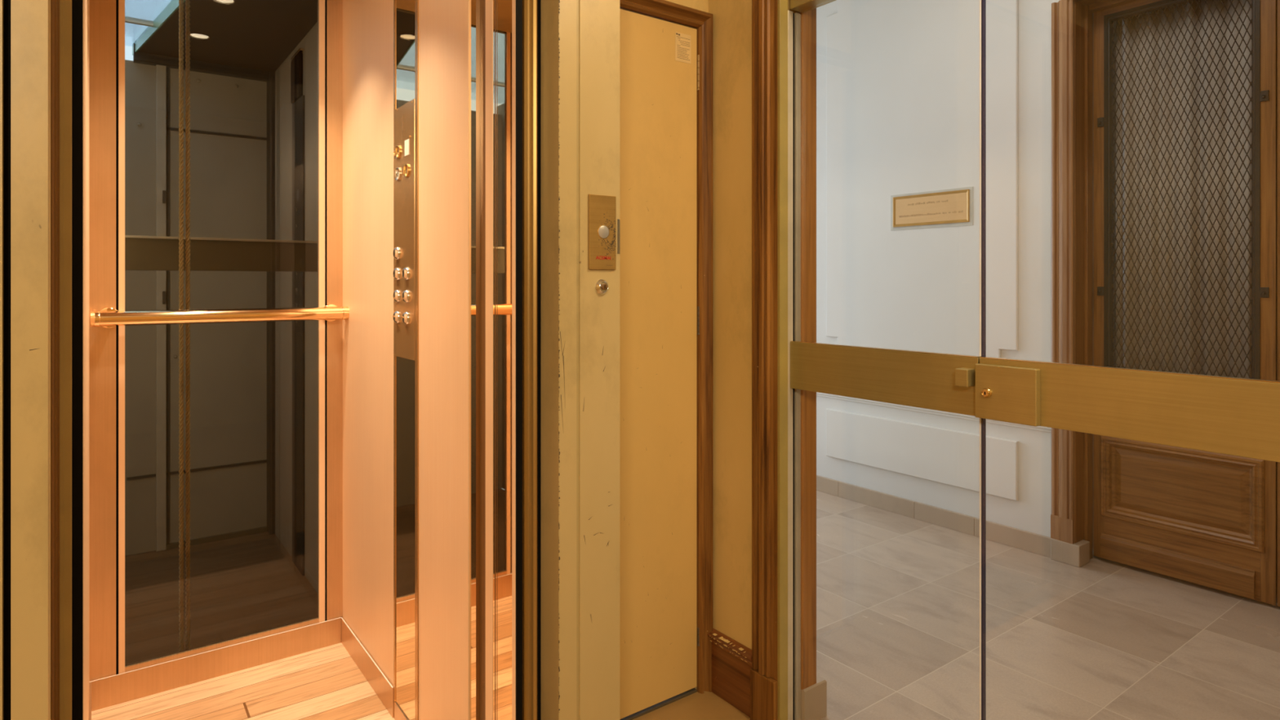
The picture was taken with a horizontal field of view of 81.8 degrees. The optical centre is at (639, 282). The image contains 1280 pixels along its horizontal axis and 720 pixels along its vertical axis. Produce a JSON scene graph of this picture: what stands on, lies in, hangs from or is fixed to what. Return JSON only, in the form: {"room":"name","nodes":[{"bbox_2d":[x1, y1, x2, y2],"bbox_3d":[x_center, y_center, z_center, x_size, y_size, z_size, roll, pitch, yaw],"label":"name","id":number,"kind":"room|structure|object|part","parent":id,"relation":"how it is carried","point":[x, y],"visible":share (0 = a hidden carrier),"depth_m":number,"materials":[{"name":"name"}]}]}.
{"room":"elevator lobby","nodes":[
{"label":"elevator lobby","id":0,"kind":"room"},
{"bbox_2d":[124,59,266,555],"bbox_3d":[-2.342,0.115,3.442,1.500,2.270,0.080,0,0,-36],"label":"wall","id":1,"kind":"structure","parent":0,"point":[228,178],"depth_m":3.56,"materials":[{"name":"grey paint"}]},
{"bbox_2d":[126,43,275,551],"bbox_3d":[-2.086,0.083,3.537,0.606,2.335,0.090,0,0,-36],"label":"trim","id":2,"kind":"structure","parent":1,"relation":"attached to","point":[162,63],"depth_m":3.48,"materials":[{"name":"paint"}]},
{"bbox_3d":[-2.237,0.115,3.454,0.040,2.270,0.025,0,0,-36],"label":"post","id":3,"kind":"part","parent":2,"relation":"part of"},
{"bbox_2d":[124,531,317,664],"bbox_3d":[-1.973,1.281,2.813,1.350,0.058,1.430,0,0,-36],"label":"floor","id":4,"kind":"structure","parent":0,"point":[245,584],"depth_m":2.96,"materials":[{"name":"brown wood"}]},
{"bbox_2d":[178,0,183,651],"bbox_3d":[-1.462,0.105,2.357,0.020,2.290,0.020,0,0,-36],"label":"rope","id":5,"kind":"object","parent":4,"relation":"attached to","point":[180,15],"visible":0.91,"depth_m":2.35,"materials":[{"name":"gold metal"}]},
{"bbox_2d":[185,0,190,649],"bbox_3d":[-1.448,0.105,2.367,0.020,2.290,0.020,0,0,-36],"label":"rope","id":6,"kind":"object","parent":4,"relation":"attached to","point":[187,12],"visible":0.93,"depth_m":2.36,"materials":[{"name":"gold metal"}]},
{"bbox_2d":[137,0,317,71],"bbox_3d":[-1.667,-1.070,3.016,0.615,0.040,1.405,0,0,-36],"label":"ceiling","id":7,"kind":"structure","parent":0,"point":[252,34],"depth_m":3.09,"materials":[{"name":"black"}]},
{"bbox_2d":[124,0,185,55],"bbox_3d":[-2.131,-1.071,2.676,0.934,0.049,1.404,0,0,-36],"label":"window","id":8,"kind":"structure","parent":7,"relation":"attached to","point":[153,26],"depth_m":3.06,"materials":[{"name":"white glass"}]},
{"bbox_2d":[275,22,317,592],"bbox_3d":[-1.434,0.100,3.190,0.035,2.300,1.400,0,0,-36],"label":"wall","id":9,"kind":"structure","parent":0,"point":[283,106],"depth_m":3.19,"materials":[{"name":"grey paint"}]},
{"bbox_2d":[124,235,317,271],"bbox_3d":[-1.740,-0.100,2.470,1.310,0.116,0.058,0,0,-36],"label":"beam","id":10,"kind":"structure","parent":9,"relation":"attached to","point":[141,252],"depth_m":2.63,"materials":[{"name":"paint"}]},
{"bbox_2d":[290,48,304,575],"bbox_3d":[-1.500,0.124,3.235,0.018,2.252,0.210,0,0,-36],"label":"channel","id":11,"kind":"object","parent":9,"relation":"attached to","point":[297,99],"visible":0.84,"depth_m":3.20,"materials":[{"name":"paint"}]},
{"bbox_2d":[619,0,708,688],"bbox_3d":[-0.006,-0.100,2.192,0.726,2.700,0.100,0,0,-36],"label":"wall","id":12,"kind":"structure","parent":0,"point":[701,5],"depth_m":2.25,"materials":[{"name":"yellow paint"}]},
{"bbox_2d":[619,8,699,719],"bbox_3d":[-0.029,0.230,2.126,0.501,2.008,0.049,0,0,-36],"label":"door","id":13,"kind":"structure","parent":12,"relation":"in","point":[660,322],"depth_m":2.17,"materials":[{"name":"yellow paint"}]},
{"bbox_2d":[675,31,691,63],"bbox_3d":[0.130,-0.706,2.224,0.061,0.086,0.001,0,0,-36],"label":"paper label","id":14,"kind":"object","parent":13,"relation":"attached to","point":[682,42],"visible":1,"depth_m":2.22,"materials":[{"name":"beige paper"}]},
{"bbox_2d":[619,0,712,719],"bbox_3d":[-0.038,0.213,2.125,0.596,2.076,0.090,0,0,-36],"label":"trim","id":15,"kind":"structure","parent":12,"relation":"attached to","point":[701,20],"depth_m":2.25,"materials":[{"name":"brown wood"}]},
{"bbox_2d":[708,0,798,649],"bbox_3d":[0.352,-0.350,2.208,0.130,3.200,0.298,0,0,-36],"label":"wall","id":16,"kind":"structure","parent":0,"point":[731,19],"depth_m":2.19,"materials":[{"name":"yellow paint"}]},
{"bbox_2d":[706,627,752,717],"bbox_3d":[0.263,1.155,2.200,0.023,0.189,0.206,0,0,-36],"label":"baseboard","id":17,"kind":"structure","parent":16,"relation":"attached to","point":[731,660],"depth_m":2.19,"materials":[{"name":"brown wood"}]},
{"bbox_3d":[0.264,1.081,2.200,0.022,0.039,0.206,0,0,-36],"label":"moulding","id":18,"kind":"part","parent":17,"relation":"part of","materials":[{"name":"brown wood"}]},
{"bbox_2d":[750,0,777,719],"bbox_3d":[0.351,-0.100,2.079,0.024,2.700,0.093,0,0,-36],"label":"trim","id":19,"kind":"structure","parent":16,"relation":"attached to","point":[763,673],"depth_m":2.07,"materials":[{"name":"brown wood"}]},
{"bbox_2d":[777,0,800,719],"bbox_3d":[0.417,0.170,2.065,0.086,2.160,0.010,0,0,-36],"label":"trim","id":20,"kind":"structure","parent":16,"relation":"attached to","point":[788,23],"depth_m":2.05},
{"bbox_2d":[798,8,826,719],"bbox_3d":[0.435,-0.345,2.193,0.095,3.190,0.220,0,0,-36],"label":"trim","id":21,"kind":"structure","parent":16,"relation":"attached to","point":[813,687],"depth_m":2.10,"materials":[{"name":"brown wood"}]},
{"bbox_3d":[0.425,-0.395,2.177,0.059,3.090,0.194,0,0,-36],"label":"post","id":22,"kind":"part","parent":21,"relation":"part of","materials":[{"name":"brown wood"}]},
{"bbox_2d":[816,0,1060,537],"bbox_3d":[1.841,-0.350,3.586,0.200,3.200,7.600,0,0,-36],"label":"wall","id":23,"kind":"structure","parent":0,"point":[1032,513],"depth_m":3.48,"materials":[{"name":"white paint"}]},
{"bbox_2d":[826,0,1018,357],"bbox_3d":[1.448,-0.630,3.940,0.022,2.360,1.129,0,0,-36],"label":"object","id":24,"kind":"structure","parent":23,"relation":"attached to","point":[903,76],"depth_m":3.90,"materials":[{"name":"white paint"}]},
{"bbox_2d":[826,408,1018,501],"bbox_3d":[1.447,0.888,3.939,0.024,0.280,1.129,0,0,-36],"label":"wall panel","id":25,"kind":"structure","parent":23,"relation":"attached to","point":[951,457],"depth_m":3.86,"materials":[{"name":"white paint"}]},
{"bbox_2d":[890,186,973,231],"bbox_3d":[1.504,-0.379,3.838,0.011,0.192,0.470,0,0,-36],"label":"wall plaque","id":26,"kind":"object","parent":23,"relation":"attached to","point":[953,207],"visible":1,"depth_m":3.82,"materials":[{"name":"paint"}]},
{"bbox_3d":[1.505,-0.382,3.839,0.005,0.137,0.408,0,0,-36],"label":"plate","id":27,"kind":"part","parent":26,"relation":"part of","materials":[{"name":"orange metal"}]},
{"bbox_2d":[816,391,1051,432],"bbox_3d":[0.718,0.667,4.931,0.022,0.034,3.903,0,0,-36],"label":"trim","id":28,"kind":"structure","parent":23,"relation":"attached to","point":[1047,429],"depth_m":3.84,"materials":[{"name":"white paint"}]},
{"bbox_2d":[816,475,1089,567],"bbox_3d":[0.776,1.203,4.895,0.103,0.094,4.027,0,0,-36],"label":"baseboard","id":29,"kind":"structure","parent":23,"relation":"attached to","point":[1076,554],"depth_m":3.70,"materials":[{"name":"stone"}]},
{"bbox_3d":[1.028,1.206,4.512,0.020,0.088,0.464,0,0,-36],"label":"skirting","id":30,"kind":"part","parent":29,"relation":"part of","materials":[{"name":"stone"}]},
{"bbox_3d":[1.313,1.206,4.124,0.020,0.088,0.497,0,0,-36],"label":"skirting","id":31,"kind":"part","parent":29,"relation":"part of","materials":[{"name":"stone"}]},
{"bbox_3d":[1.560,1.206,3.789,0.020,0.088,0.332,0,0,-36],"label":"skirting","id":32,"kind":"part","parent":29,"relation":"part of","materials":[{"name":"stone"}]},
{"bbox_3d":[1.767,1.206,3.506,0.020,0.088,0.368,0,0,-36],"label":"skirting","id":33,"kind":"part","parent":29,"relation":"part of","materials":[{"name":"stone"}]},
{"bbox_2d":[1050,0,1137,559],"bbox_3d":[2.396,-0.048,2.798,0.225,2.595,1.522,0,0,-36],"label":"trim","id":34,"kind":"structure","parent":23,"relation":"attached to","point":[1072,20],"depth_m":3.31,"materials":[{"name":"brown wood"}]},
{"bbox_2d":[1093,0,1277,605],"bbox_3d":[2.277,-0.004,3.115,0.110,2.485,0.644,0,0,-36],"label":"door","id":35,"kind":"structure","parent":23,"relation":"in","point":[1196,86],"depth_m":3.10,"materials":[{"name":"brown wood"}]},
{"bbox_2d":[1111,0,1252,378],"bbox_3d":[2.250,-0.370,3.096,0.005,1.601,0.502,0,0,-36],"label":"grille","id":36,"kind":"object","parent":35,"relation":"attached to","point":[1153,7],"depth_m":3.09,"materials":[{"name":"black metal"}]},
{"bbox_3d":[2.253,0.865,3.097,0.013,0.270,0.489,0,0,-36],"label":"panel","id":37,"kind":"part","parent":35,"relation":"part of","materials":[{"name":"brown wood"}]},
{"bbox_3d":[2.244,0.865,3.092,0.030,0.360,0.578,0,0,-36],"label":"panel moulding","id":38,"kind":"part","parent":35,"relation":"part of","materials":[{"name":"brown wood"}]},
{"bbox_2d":[1115,0,1251,378],"bbox_3d":[2.304,-0.368,3.136,0.043,1.676,0.519,0,0,-36],"label":"curtain","id":39,"kind":"object","parent":35,"relation":"hanging from","point":[1238,193],"depth_m":3.13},
{"bbox_2d":[1277,0,1279,606],"bbox_3d":[2.662,-0.004,2.594,0.113,2.485,0.646,0,0,-36],"label":"door","id":40,"kind":"structure","parent":23,"relation":"in","point":[1278,1],"depth_m":2.83,"materials":[{"name":"brown wood"}]},
{"bbox_2d":[632,490,1279,719],"bbox_3d":[-0.038,1.310,2.205,5.150,0.120,7.600,0,0,-36],"label":"floor","id":41,"kind":"structure","parent":0,"point":[898,595],"depth_m":2.61,"materials":[{"name":"tile"}]},
{"bbox_2d":[71,0,522,719],"bbox_3d":[-0.913,0.130,1.866,0.862,2.360,1.352,0,0,-36],"label":"car","id":42,"kind":"object","parent":41,"relation":"on","point":[418,313],"visible":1,"depth_m":2.07,"materials":[{"name":"brown wood"}]},
{"bbox_3d":[-1.264,0.125,1.665,0.030,2.250,1.200,0,0,-36],"label":"panel","id":43,"kind":"part","parent":42,"relation":"part of","materials":[{"name":"orange metal"}]},
{"bbox_3d":[-1.310,1.207,1.757,0.005,0.086,0.983,0,0,-36],"label":"skirting","id":44,"kind":"part","parent":42,"relation":"part of","materials":[{"name":"brown wood"}]},
{"bbox_3d":[-1.587,0.125,2.184,0.064,2.250,0.020,0,0,-36],"label":"panel","id":45,"kind":"part","parent":42,"relation":"part of","materials":[{"name":"brown wood"}]},
{"bbox_3d":[-1.322,1.207,2.362,0.702,0.086,0.007,0,0,-36],"label":"skirting","id":46,"kind":"part","parent":42,"relation":"part of","materials":[{"name":"brown wood"}]},
{"bbox_3d":[-1.323,0.082,2.378,0.580,2.164,0.021,0,0,-36],"label":"glass frame","id":47,"kind":"part","parent":42,"relation":"part of","materials":[{"name":"orange metal"}]},
{"bbox_3d":[-1.324,1.157,2.377,0.545,0.014,0.021,0,0,-36],"label":"glass frame","id":48,"kind":"part","parent":42,"relation":"part of","materials":[{"name":"orange metal"}]},
{"bbox_3d":[-1.057,0.125,2.574,0.068,2.250,0.020,0,0,-36],"label":"panel","id":49,"kind":"part","parent":42,"relation":"part of","materials":[{"name":"brown wood"}]},
{"bbox_3d":[-0.872,1.207,2.347,0.006,0.086,0.552,0,0,-36],"label":"skirting","id":50,"kind":"part","parent":42,"relation":"part of","materials":[{"name":"brown wood"}]},
{"bbox_3d":[-0.863,0.125,2.357,0.020,2.250,0.560,0,0,-36],"label":"panel","id":51,"kind":"part","parent":42,"relation":"part of","materials":[{"name":"brown wood"}]},
{"bbox_3d":[-0.644,-0.142,2.054,0.022,0.703,0.164,0,0,-36],"label":"button plate","id":52,"kind":"part","parent":42,"relation":"part of","materials":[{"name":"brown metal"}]},
{"bbox_3d":[-0.641,0.125,2.051,0.021,2.250,0.196,0,0,-36],"label":"column frame","id":53,"kind":"part","parent":42,"relation":"part of","materials":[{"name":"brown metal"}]},
{"bbox_3d":[-0.484,0.125,1.842,0.020,2.250,0.325,0,0,-36],"label":"panel","id":54,"kind":"part","parent":42,"relation":"part of","materials":[{"name":"brown wood"}]},
{"bbox_3d":[-0.375,0.125,1.698,0.019,2.250,0.036,0,0,-36],"label":"corner post","id":55,"kind":"part","parent":42,"relation":"part of","materials":[{"name":"brown metal"}]},
{"bbox_3d":[-0.286,0.123,1.570,0.012,2.247,0.093,0,0,-36],"label":"door panel","id":56,"kind":"part","parent":42,"relation":"part of","materials":[{"name":"brown metal"}]},
{"bbox_2d":[0,0,619,719],"bbox_3d":[-0.653,0.050,1.405,1.250,2.400,0.400,0,0,-36],"label":"surround","id":57,"kind":"object","parent":41,"relation":"on","point":[580,38],"visible":1,"depth_m":1.53,"materials":[{"name":"beige paint"}]},
{"bbox_2d":[50,0,71,719],"bbox_3d":[-0.933,0.128,1.075,0.169,2.236,0.043,0,0,-36],"label":"guide","id":58,"kind":"object","parent":57,"relation":"attached to","point":[60,10],"visible":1,"depth_m":1.12,"materials":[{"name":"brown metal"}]},
{"bbox_3d":[-0.939,0.128,1.071,0.155,2.236,0.043,0,0,-36],"label":"guide rail","id":59,"kind":"part","parent":58,"relation":"part of","materials":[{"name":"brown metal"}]},
{"bbox_3d":[-0.876,0.128,1.128,0.014,2.236,0.018,0,0,-36],"label":"guide post","id":60,"kind":"part","parent":58,"relation":"part of","materials":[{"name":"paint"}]},
{"bbox_2d":[522,0,541,719],"bbox_3d":[-0.220,0.128,1.592,0.060,2.236,0.034,0,0,-36],"label":"door","id":61,"kind":"structure","parent":57,"relation":"attached to","point":[531,9],"depth_m":1.59,"materials":[{"name":"gold metal"}]},
{"bbox_2d":[595,279,608,294],"bbox_3d":[-0.078,0.009,1.573,0.033,0.033,0.012,0,0,-36],"label":"switch","id":62,"kind":"object","parent":57,"relation":"attached to","point":[602,286],"visible":1,"depth_m":1.57,"materials":[{"name":"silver metal"}]},
{"bbox_2d":[588,194,616,269],"bbox_3d":[-0.080,-0.107,1.575,0.068,0.158,0.006,0,0,-36],"label":"plate","id":63,"kind":"object","parent":57,"relation":"attached to","point":[602,208],"visible":1,"depth_m":1.57,"materials":[{"name":"brown metal"}]},
{"bbox_3d":[-0.047,-0.101,1.603,0.006,0.075,0.002,0,0,-36],"label":"strike plate","id":64,"kind":"part","parent":57,"relation":"part of","materials":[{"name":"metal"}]},
{"bbox_2d":[1083,21,1115,540],"bbox_3d":[2.579,-0.350,2.950,0.050,3.200,2.300,0,0,-36],"label":"door frame","id":65,"kind":"structure","parent":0,"point":[1114,23],"depth_m":3.42,"materials":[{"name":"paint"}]},
{"bbox_3d":[0.981,-1.430,1.355,0.114,1.040,1.822,0,0,-36],"label":"glass wall","id":66,"kind":"structure","parent":0,"visible":0},
{"bbox_2d":[790,0,835,13],"bbox_3d":[0.974,-0.834,1.343,0.054,0.148,1.811,0,0,-36],"label":"trim","id":67,"kind":"structure","parent":66,"relation":"attached to","point":[800,6],"depth_m":2.03,"materials":[{"name":"gold metal"}]},
{"bbox_2d":[790,0,982,719],"bbox_3d":[0.583,0.242,1.842,0.074,1.992,0.546,0,0,-36],"label":"door","id":68,"kind":"structure","parent":66,"relation":"in","point":[938,381],"depth_m":1.80,"materials":[{"name":"gold glass"}]},
{"bbox_2d":[975,0,1279,719],"bbox_3d":[1.121,0.242,1.121,0.071,1.992,1.260,0,0,-37],"label":"door","id":69,"kind":"structure","parent":66,"relation":"in","point":[1237,416],"depth_m":1.41,"materials":[{"name":"gold glass"}]}
]}

